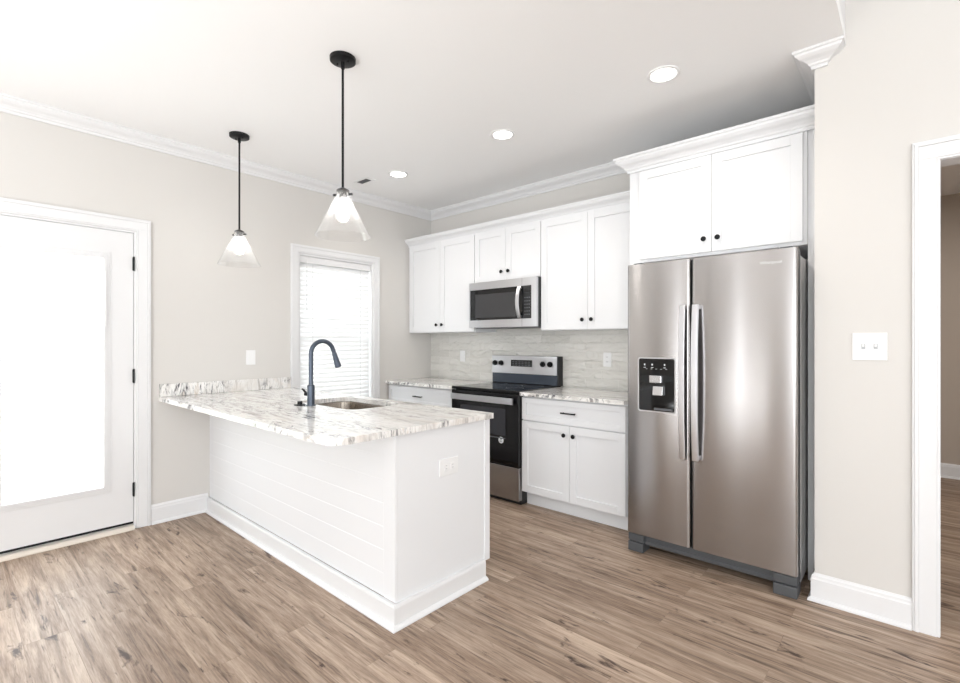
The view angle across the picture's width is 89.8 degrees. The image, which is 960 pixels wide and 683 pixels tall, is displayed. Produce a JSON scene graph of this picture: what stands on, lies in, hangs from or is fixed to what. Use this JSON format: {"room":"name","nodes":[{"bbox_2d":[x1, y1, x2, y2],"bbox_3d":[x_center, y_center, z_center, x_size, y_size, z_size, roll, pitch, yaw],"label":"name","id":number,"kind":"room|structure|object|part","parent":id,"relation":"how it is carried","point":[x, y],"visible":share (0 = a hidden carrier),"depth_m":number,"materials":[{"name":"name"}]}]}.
{"room":"kitchen","nodes":[
{"label":"kitchen","id":0,"kind":"room"},
{"bbox_2d":[0,112,430,505],"bbox_3d":[-3.268,-0.081,2.559,0.120,2.786,8.000,0,0,42],"label":"wall","id":1,"kind":"structure","parent":0,"point":[211,303],"depth_m":3.73,"materials":[{"name":"white paint"}]},
{"bbox_2d":[0,523,134,561],"bbox_3d":[-2.750,1.298,3.112,0.155,0.029,0.832,0,0,42],"label":"trim","id":2,"kind":"structure","parent":1,"relation":"attached to","point":[117,530],"depth_m":3.11,"materials":[{"name":"beige paint"}]},
{"bbox_2d":[0,197,150,553],"bbox_3d":[-2.740,0.221,3.103,0.182,2.183,1.032,0,0,42],"label":"door","id":3,"kind":"structure","parent":1,"relation":"in","point":[123,244],"depth_m":3.30,"materials":[{"name":"white paint"}]},
{"bbox_3d":[-2.727,0.206,3.091,0.038,1.644,0.584,0,0,42],"label":"glass frame","id":4,"kind":"part","parent":3,"relation":"part of","materials":[{"name":"white glass"}]},
{"bbox_2d":[151,493,207,524],"bbox_3d":[-2.237,1.242,3.602,0.029,0.139,0.377,0,0,42],"label":"baseboard","id":5,"kind":"structure","parent":1,"relation":"attached to","point":[167,511],"depth_m":3.59,"materials":[{"name":"white paint"}]},
{"bbox_2d":[246,350,254,364],"bbox_3d":[-1.901,0.125,3.992,0.009,0.120,0.076,0,0,42],"label":"light switch","id":6,"kind":"object","parent":1,"relation":"attached to","point":[250,354],"visible":1,"depth_m":3.99,"materials":[{"name":"white plastic"}]},
{"bbox_2d":[290,243,379,397],"bbox_3d":[-1.395,-0.056,4.640,0.142,1.639,0.952,0,0,42],"label":"window","id":7,"kind":"structure","parent":1,"relation":"in","point":[296,250],"depth_m":4.61,"materials":[{"name":"white paint"}]},
{"bbox_2d":[300,256,370,396],"bbox_3d":[-1.381,-0.058,4.628,0.059,1.451,0.764,0,0,42],"label":"window blind","id":8,"kind":"object","parent":7,"relation":"attached to","point":[334,295],"visible":0.67,"depth_m":4.62,"materials":[{"name":"white paint"}]},
{"bbox_2d":[0,35,845,220],"bbox_3d":[-1.788,-1.431,1.238,3.847,0.085,8.000,0,0,42],"label":"crown molding","id":9,"kind":"structure","parent":1,"relation":"attached to","point":[807,60],"depth_m":3.71,"materials":[{"name":"white paint"}]},
{"bbox_2d":[0,0,844,210],"bbox_3d":[-1.794,-1.504,1.324,3.965,0.060,8.120,0,0,42],"label":"ceiling","id":10,"kind":"structure","parent":0,"point":[427,88],"depth_m":2.63,"materials":[{"name":"white paint"}]},
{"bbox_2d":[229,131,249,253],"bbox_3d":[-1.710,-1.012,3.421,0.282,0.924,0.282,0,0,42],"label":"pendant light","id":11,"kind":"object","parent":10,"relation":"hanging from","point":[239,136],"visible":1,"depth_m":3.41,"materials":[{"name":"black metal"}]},
{"bbox_2d":[234,229,243,238],"bbox_3d":[-1.710,-0.769,3.421,0.064,0.062,0.064,0,0,42],"label":"socket","id":12,"kind":"object","parent":11,"relation":"attached to","point":[239,234],"depth_m":3.41,"materials":[{"name":"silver metal"}]},
{"bbox_3d":[-1.710,-1.125,3.421,0.020,0.653,0.020,0,0,42],"label":"rod","id":13,"kind":"part","parent":11,"relation":"part of","materials":[{"name":"black metal"}]},
{"bbox_3d":[-1.710,-0.681,3.421,0.062,0.111,0.062,0,0,42],"label":"bulb","id":14,"kind":"part","parent":11,"relation":"part of","materials":[{"name":"white glass"}]},
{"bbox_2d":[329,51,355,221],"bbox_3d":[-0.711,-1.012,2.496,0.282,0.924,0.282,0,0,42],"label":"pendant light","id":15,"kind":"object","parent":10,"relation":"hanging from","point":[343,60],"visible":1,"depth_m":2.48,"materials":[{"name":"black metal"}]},
{"bbox_2d":[336,187,348,200],"bbox_3d":[-0.711,-0.769,2.496,0.064,0.062,0.064,0,0,42],"label":"socket","id":16,"kind":"object","parent":15,"relation":"attached to","point":[342,191],"depth_m":2.48,"materials":[{"name":"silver metal"}]},
{"bbox_3d":[-0.711,-1.125,2.496,0.020,0.653,0.020,0,0,42],"label":"rod","id":17,"kind":"part","parent":15,"relation":"part of","materials":[{"name":"black metal"}]},
{"bbox_3d":[-0.711,-0.681,2.496,0.062,0.111,0.062,0,0,42],"label":"bulb","id":18,"kind":"part","parent":15,"relation":"part of","materials":[{"name":"white glass"}]},
{"bbox_2d":[354,177,374,184],"bbox_3d":[-1.055,-1.470,4.385,0.200,0.008,0.100,0,0,42],"label":"ceiling vent","id":19,"kind":"object","parent":10,"relation":"in","point":[364,180],"visible":1,"depth_m":4.37,"materials":[{"name":"white plastic"}]},
{"bbox_2d":[388,170,407,177],"bbox_3d":[-0.714,-1.470,4.210,0.176,0.008,0.176,0,0,42],"label":"recessed light","id":20,"kind":"object","parent":10,"relation":"in","point":[396,173],"visible":1,"depth_m":4.21,"materials":[{"name":"white plastic"}]},
{"bbox_2d":[490,129,514,139],"bbox_3d":[0.160,-1.470,3.410,0.176,0.008,0.176,0,0,42],"label":"recessed light","id":21,"kind":"object","parent":10,"relation":"in","point":[499,134],"visible":1,"depth_m":3.40,"materials":[{"name":"white plastic"}]},
{"bbox_2d":[647,65,680,83],"bbox_3d":[1.008,-1.470,2.643,0.176,0.008,0.176,0,0,42],"label":"recessed light","id":22,"kind":"object","parent":10,"relation":"in","point":[665,73],"visible":1,"depth_m":2.64,"materials":[{"name":"white plastic"}]},
{"bbox_2d":[0,478,959,682],"bbox_3d":[0.761,1.342,0.826,8.440,0.060,11.020,0,0,42],"label":"floor","id":23,"kind":"structure","parent":0,"point":[565,598],"depth_m":2.25,"materials":[{"name":"brown wood"}]},
{"bbox_2d":[205,415,489,633],"bbox_3d":[-1.025,0.870,3.216,2.350,0.882,0.719,0,0,42],"label":"base cabinet","id":24,"kind":"object","parent":23,"relation":"on","point":[380,513],"visible":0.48,"depth_m":2.53,"materials":[{"name":"white paint"}]},
{"bbox_3d":[-1.281,0.817,3.027,2.220,0.778,0.012,0,0,42],"label":"panel","id":25,"kind":"part","parent":24,"relation":"part of","materials":[{"name":"white paint"}]},
{"bbox_2d":[159,387,493,445],"bbox_3d":[-1.132,0.413,3.112,2.330,0.030,1.021,0,0,42],"label":"countertop","id":26,"kind":"structure","parent":24,"relation":"on","point":[274,410],"depth_m":2.69,"materials":[{"name":"stone"}]},
{"bbox_2d":[159,377,290,396],"bbox_3d":[-2.001,0.351,3.873,0.019,0.094,0.994,0,0,42],"label":"backsplash strip","id":27,"kind":"object","parent":26,"relation":"on","point":[190,388],"visible":1,"depth_m":3.81,"materials":[{"name":"stone"}]},
{"bbox_2d":[294,401,305,405],"bbox_3d":[-1.141,0.385,3.050,0.068,0.026,0.068,0,0,42],"label":"cap","id":28,"kind":"object","parent":26,"relation":"on","point":[299,403],"visible":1,"depth_m":3.04,"materials":[{"name":"black metal"}]},
{"bbox_2d":[302,339,341,405],"bbox_3d":[-1.017,0.188,3.109,0.092,0.419,0.252,0,0,42],"label":"kitchen faucet","id":29,"kind":"object","parent":26,"relation":"on","point":[310,393],"visible":1,"depth_m":3.03,"materials":[{"name":"black metal"}]},
{"bbox_3d":[-1.010,0.125,3.094,0.028,0.294,0.191,0,0,42],"label":"spout","id":30,"kind":"part","parent":29,"relation":"part of","materials":[{"name":"grey metal"}]},
{"bbox_2d":[316,401,382,409],"bbox_3d":[-0.864,0.530,3.179,0.690,0.202,0.435,0,0,42],"label":"sink","id":31,"kind":"object","parent":26,"relation":"in","point":[350,405],"visible":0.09,"depth_m":3.45,"materials":[{"name":"silver metal"}]},
{"bbox_3d":[-1.047,1.258,3.192,2.350,0.105,0.654,0,0,42],"label":"moulding","id":32,"kind":"part","parent":24,"relation":"part of","materials":[{"name":"white paint"}]},
{"bbox_3d":[-0.217,0.860,2.483,0.088,0.864,0.621,0,0,42],"label":"panel","id":33,"kind":"part","parent":24,"relation":"part of","materials":[{"name":"white paint"}]},
{"bbox_2d":[439,456,457,476],"bbox_3d":[-0.159,0.637,2.475,0.009,0.086,0.132,0,0,42],"label":"wall outlet","id":34,"kind":"object","parent":24,"relation":"attached to","point":[447,466],"visible":1,"depth_m":2.47,"materials":[{"name":"white plastic"}]},
{"bbox_2d":[450,462,454,468],"bbox_3d":[-0.142,0.637,2.490,0.002,0.036,0.029,0,0,42],"label":"socket","id":35,"kind":"object","parent":34,"relation":"attached to","point":[452,464],"depth_m":2.49,"materials":[{"name":"grey plastic"}]},
{"bbox_2d":[389,384,451,407],"bbox_3d":[-0.406,0.870,4.922,0.962,0.882,0.642,0,0,42],"label":"base cabinet","id":36,"kind":"object","parent":23,"relation":"on","point":[414,394],"visible":0.17,"depth_m":4.69,"materials":[{"name":"white paint"}]},
{"bbox_2d":[385,377,488,389],"bbox_3d":[-0.410,0.413,4.929,0.984,0.030,0.638,0,0,42],"label":"countertop","id":37,"kind":"structure","parent":36,"relation":"on","point":[442,383],"depth_m":4.83,"materials":[{"name":"stone"}]},
{"bbox_2d":[451,355,562,504],"bbox_3d":[0.231,0.719,4.326,0.771,1.184,0.681,0,0,42],"label":"electric range","id":38,"kind":"object","parent":23,"relation":"on","point":[513,375],"visible":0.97,"depth_m":4.04,"materials":[{"name":"black metal"}]},
{"bbox_3d":[0.009,0.477,4.092,0.699,0.053,0.036,0,0,42],"label":"handle","id":39,"kind":"part","parent":38,"relation":"part of","materials":[{"name":"silver metal"}]},
{"bbox_3d":[0.043,0.711,4.123,0.755,0.578,0.054,0,0,42],"label":"oven door","id":40,"kind":"part","parent":38,"relation":"part of","materials":[{"name":"black glass"}]},
{"bbox_3d":[0.044,1.145,4.124,0.755,0.266,0.051,0,0,42],"label":"drawer","id":41,"kind":"part","parent":38,"relation":"part of","materials":[{"name":"silver metal"}]},
{"bbox_2d":[452,382,560,393],"bbox_3d":[0.235,0.404,4.338,0.761,0.025,0.629,0,0,42],"label":"cooktop","id":42,"kind":"object","parent":38,"relation":"in","point":[487,387],"depth_m":4.27,"materials":[{"name":"black glass"}]},
{"bbox_3d":[0.246,1.296,4.346,0.746,0.029,0.575,0,0,42],"label":"kick plate","id":43,"kind":"part","parent":38,"relation":"part of","materials":[{"name":"black plastic"}]},
{"bbox_3d":[0.403,0.212,4.529,0.753,0.168,0.008,0,0,42],"label":"control panel","id":44,"kind":"part","parent":38,"relation":"part of","materials":[{"name":"silver metal"}]},
{"bbox_2d":[522,396,627,529],"bbox_3d":[0.857,0.870,3.795,0.884,0.882,0.642,0,0,42],"label":"base cabinet","id":45,"kind":"object","parent":23,"relation":"on","point":[575,453],"visible":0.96,"depth_m":3.55,"materials":[{"name":"white paint"}]},
{"bbox_3d":[0.507,0.910,3.734,0.439,0.568,0.019,0,0,42],"label":"door","id":46,"kind":"part","parent":45,"relation":"part of","materials":[{"name":"white paint"}]},
{"bbox_2d":[520,387,627,404],"bbox_3d":[0.859,0.413,3.796,0.886,0.030,0.638,0,0,42],"label":"countertop","id":47,"kind":"structure","parent":45,"relation":"on","point":[614,397],"depth_m":3.68,"materials":[{"name":"stone"}]},
{"bbox_3d":[0.671,0.529,3.587,0.880,0.178,0.019,0,0,42],"label":"drawer","id":48,"kind":"part","parent":45,"relation":"part of","materials":[{"name":"white paint"}]},
{"bbox_3d":[0.836,0.910,3.440,0.439,0.568,0.019,0,0,42],"label":"door","id":49,"kind":"part","parent":45,"relation":"part of","materials":[{"name":"white paint"}]},
{"bbox_2d":[613,104,814,579],"bbox_3d":[1.567,0.024,3.173,1.164,2.575,0.642,0,0,42],"label":"tall cabinet","id":50,"kind":"object","parent":23,"relation":"on","point":[750,186],"visible":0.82,"depth_m":2.85,"materials":[{"name":"white paint"}]},
{"bbox_3d":[1.256,-0.858,3.117,0.456,0.596,0.019,0,0,42],"label":"door","id":51,"kind":"part","parent":50,"relation":"part of","materials":[{"name":"white paint"}]},
{"bbox_3d":[1.566,-1.213,3.173,1.164,0.102,0.640,0,0,42],"label":"crown moulding","id":52,"kind":"part","parent":50,"relation":"part of","materials":[{"name":"white paint"}]},
{"bbox_3d":[1.603,-0.858,2.807,0.470,0.596,0.019,0,0,42],"label":"door","id":53,"kind":"part","parent":50,"relation":"part of","materials":[{"name":"white paint"}]},
{"bbox_3d":[2.003,0.071,2.831,0.056,2.478,0.550,0,0,42],"label":"filler panel","id":54,"kind":"part","parent":50,"relation":"part of","materials":[{"name":"white paint"}]},
{"bbox_2d":[628,246,807,599],"bbox_3d":[1.509,0.404,3.006,0.909,1.808,0.851,0,0,42],"label":"refrigerator","id":55,"kind":"object","parent":23,"relation":"on","point":[718,345],"visible":0.98,"depth_m":2.67,"materials":[{"name":"grey metal"}]},
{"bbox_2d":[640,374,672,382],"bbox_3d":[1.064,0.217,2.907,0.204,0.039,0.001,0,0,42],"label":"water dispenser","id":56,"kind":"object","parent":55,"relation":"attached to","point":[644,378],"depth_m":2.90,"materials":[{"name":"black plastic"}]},
{"bbox_3d":[1.077,0.352,2.917,0.384,1.673,0.022,0,0,42],"label":"door","id":57,"kind":"part","parent":55,"relation":"part of","materials":[{"name":"silver metal"}]},
{"bbox_3d":[1.170,0.230,2.779,0.034,0.892,0.060,0,0,42],"label":"handle","id":58,"kind":"part","parent":55,"relation":"part of","materials":[{"name":"silver metal"}]},
{"bbox_3d":[1.222,0.230,2.733,0.034,0.892,0.060,0,0,42],"label":"handle","id":59,"kind":"part","parent":55,"relation":"part of","materials":[{"name":"silver metal"}]},
{"bbox_3d":[1.419,0.352,2.611,0.517,1.673,0.022,0,0,42],"label":"door","id":60,"kind":"part","parent":55,"relation":"part of","materials":[{"name":"silver metal"}]},
{"bbox_2d":[431,173,807,381],"bbox_3d":[0.824,-0.081,4.349,3.840,2.786,0.120,0,0,42],"label":"wall","id":61,"kind":"structure","parent":0,"point":[621,182],"depth_m":4.51,"materials":[{"name":"white paint"}]},
{"bbox_2d":[409,235,496,333],"bbox_3d":[-0.318,-0.575,5.034,0.981,0.947,0.359,0,0,42],"label":"upper cabinet","id":62,"kind":"object","parent":61,"relation":"attached to","point":[441,273],"visible":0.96,"depth_m":4.90,"materials":[{"name":"white paint"}]},
{"bbox_3d":[-0.579,-0.567,5.077,0.472,0.922,0.019,0,0,42],"label":"door","id":63,"kind":"part","parent":62,"relation":"part of","materials":[{"name":"white paint"}]},
{"bbox_3d":[-0.225,-0.567,4.761,0.472,0.922,0.019,0,0,42],"label":"door","id":64,"kind":"part","parent":62,"relation":"part of","materials":[{"name":"white paint"}]},
{"bbox_2d":[405,190,629,247],"bbox_3d":[0.288,-1.070,4.472,2.636,0.080,0.366,0,0,42],"label":"crown molding","id":65,"kind":"structure","parent":62,"relation":"attached to","point":[621,198],"depth_m":4.14,"materials":[{"name":"white paint"}]},
{"bbox_2d":[460,350,464,361],"bbox_3d":[-0.187,0.146,5.151,0.072,0.118,0.009,0,0,42],"label":"wall outlet","id":66,"kind":"object","parent":61,"relation":"attached to","point":[462,353],"visible":1,"depth_m":5.15,"materials":[{"name":"white plastic"}]},
{"bbox_2d":[475,222,540,282],"bbox_3d":[0.335,-0.804,4.457,0.760,0.488,0.368,0,0,42],"label":"upper cabinet","id":67,"kind":"object","parent":61,"relation":"attached to","point":[512,252],"visible":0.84,"depth_m":4.31,"materials":[{"name":"white paint"}]},
{"bbox_3d":[0.096,-0.796,4.473,0.375,0.463,0.019,0,0,42],"label":"door","id":68,"kind":"part","parent":67,"relation":"part of","materials":[{"name":"white paint"}]},
{"bbox_2d":[469,276,540,328],"bbox_3d":[0.297,-0.344,4.426,0.775,0.424,0.444,0,0,42],"label":"microwave oven","id":69,"kind":"object","parent":67,"relation":"attached to","point":[515,303],"visible":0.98,"depth_m":4.26,"materials":[{"name":"silver metal"}]},
{"bbox_3d":[0.332,-0.347,4.137,0.036,0.270,0.058,0,0,42],"label":"handle","id":70,"kind":"part","parent":69,"relation":"part of","materials":[{"name":"silver metal"}]},
{"bbox_3d":[0.408,-0.346,4.120,0.094,0.282,0.021,0,0,42],"label":"control panel","id":71,"kind":"part","parent":69,"relation":"part of","materials":[{"name":"black plastic"}]},
{"bbox_3d":[0.378,-0.796,4.222,0.375,0.463,0.019,0,0,42],"label":"door","id":72,"kind":"part","parent":67,"relation":"part of","materials":[{"name":"white paint"}]},
{"bbox_2d":[431,328,627,390],"bbox_3d":[0.422,0.133,4.621,2.636,0.531,0.010,0,0,42],"label":"backsplash","id":73,"kind":"structure","parent":61,"relation":"attached to","point":[581,352],"depth_m":4.46,"materials":[{"name":"tile"}]},
{"bbox_2d":[541,203,629,330],"bbox_3d":[0.948,-0.575,3.903,0.891,0.947,0.359,0,0,42],"label":"upper cabinet","id":74,"kind":"object","parent":61,"relation":"attached to","point":[585,257],"visible":0.85,"depth_m":3.79,"materials":[{"name":"white paint"}]},
{"bbox_3d":[0.688,-0.567,3.945,0.440,0.922,0.019,0,0,42],"label":"door","id":75,"kind":"part","parent":74,"relation":"part of","materials":[{"name":"white paint"}]},
{"bbox_3d":[1.019,-0.567,3.649,0.440,0.922,0.019,0,0,42],"label":"door","id":76,"kind":"part","parent":74,"relation":"part of","materials":[{"name":"white paint"}]},
{"bbox_2d":[603,352,610,366],"bbox_3d":[1.066,0.144,4.033,0.072,0.118,0.009,0,0,42],"label":"wall outlet","id":77,"kind":"object","parent":61,"relation":"attached to","point":[606,356],"visible":1,"depth_m":4.03,"materials":[{"name":"white plastic"}]},
{"bbox_2d":[839,0,844,26],"bbox_3d":[-0.647,-1.986,-0.294,0.100,0.904,7.233,0,0,42],"label":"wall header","id":78,"kind":"structure","parent":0,"point":[842,2],"depth_m":2.31,"materials":[{"name":"white paint"}]},
{"bbox_2d":[815,0,959,597],"bbox_3d":[3.672,-0.563,1.292,4.480,3.750,0.887,0,0,42],"label":"wall","id":79,"kind":"structure","parent":0,"point":[894,85],"depth_m":2.30,"materials":[{"name":"white paint"}]},
{"bbox_2d":[807,568,911,630],"bbox_3d":[1.889,1.242,2.404,0.398,0.139,0.228,0,0,42],"label":"baseboard","id":80,"kind":"structure","parent":79,"relation":"attached to","point":[883,606],"depth_m":2.31,"materials":[{"name":"white paint"}]},
{"bbox_2d":[852,333,886,360],"bbox_3d":[1.861,0.020,2.301,0.131,0.131,0.018,0,0,42],"label":"light switch","id":81,"kind":"object","parent":79,"relation":"attached to","point":[865,346],"visible":1,"depth_m":2.30,"materials":[{"name":"white plastic"}]},
{"bbox_2d":[912,134,959,637],"bbox_3d":[2.382,0.203,1.915,0.986,2.218,0.144,0,0,42],"label":"door frame","id":82,"kind":"structure","parent":79,"relation":"attached to","point":[927,155],"depth_m":2.16,"materials":[{"name":"white paint"}]},
{"bbox_2d":[941,193,959,464],"bbox_3d":[4.042,-0.058,2.893,2.900,2.740,3.527,0,0,42],"label":"wall","id":83,"kind":"structure","parent":0,"point":[950,204],"depth_m":4.64,"materials":[{"name":"beige paint"}]},
{"bbox_2d":[941,463,959,479],"bbox_3d":[4.002,1.242,2.848,2.660,0.139,3.407,0,0,42],"label":"baseboard","id":84,"kind":"structure","parent":83,"relation":"attached to","point":[950,471],"depth_m":4.64,"materials":[{"name":"white paint"}]},
{"bbox_2d":[941,164,959,195],"bbox_3d":[4.081,-1.458,2.858,2.755,0.060,3.526,0,0,42],"label":"ceiling","id":85,"kind":"structure","parent":0,"point":[950,175],"depth_m":4.25,"materials":[{"name":"white paint"}]},
{"label":"outside","id":86,"kind":"structure","parent":0,"visible":0},
{"bbox_2d":[2,391,102,469],"bbox_3d":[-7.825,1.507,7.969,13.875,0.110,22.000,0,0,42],"label":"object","id":87,"kind":"structure","parent":86,"point":[40,429],"depth_m":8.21,"materials":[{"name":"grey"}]},
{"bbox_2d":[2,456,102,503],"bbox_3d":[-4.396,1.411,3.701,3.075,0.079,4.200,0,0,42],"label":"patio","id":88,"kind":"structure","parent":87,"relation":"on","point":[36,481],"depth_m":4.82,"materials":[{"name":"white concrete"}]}
]}

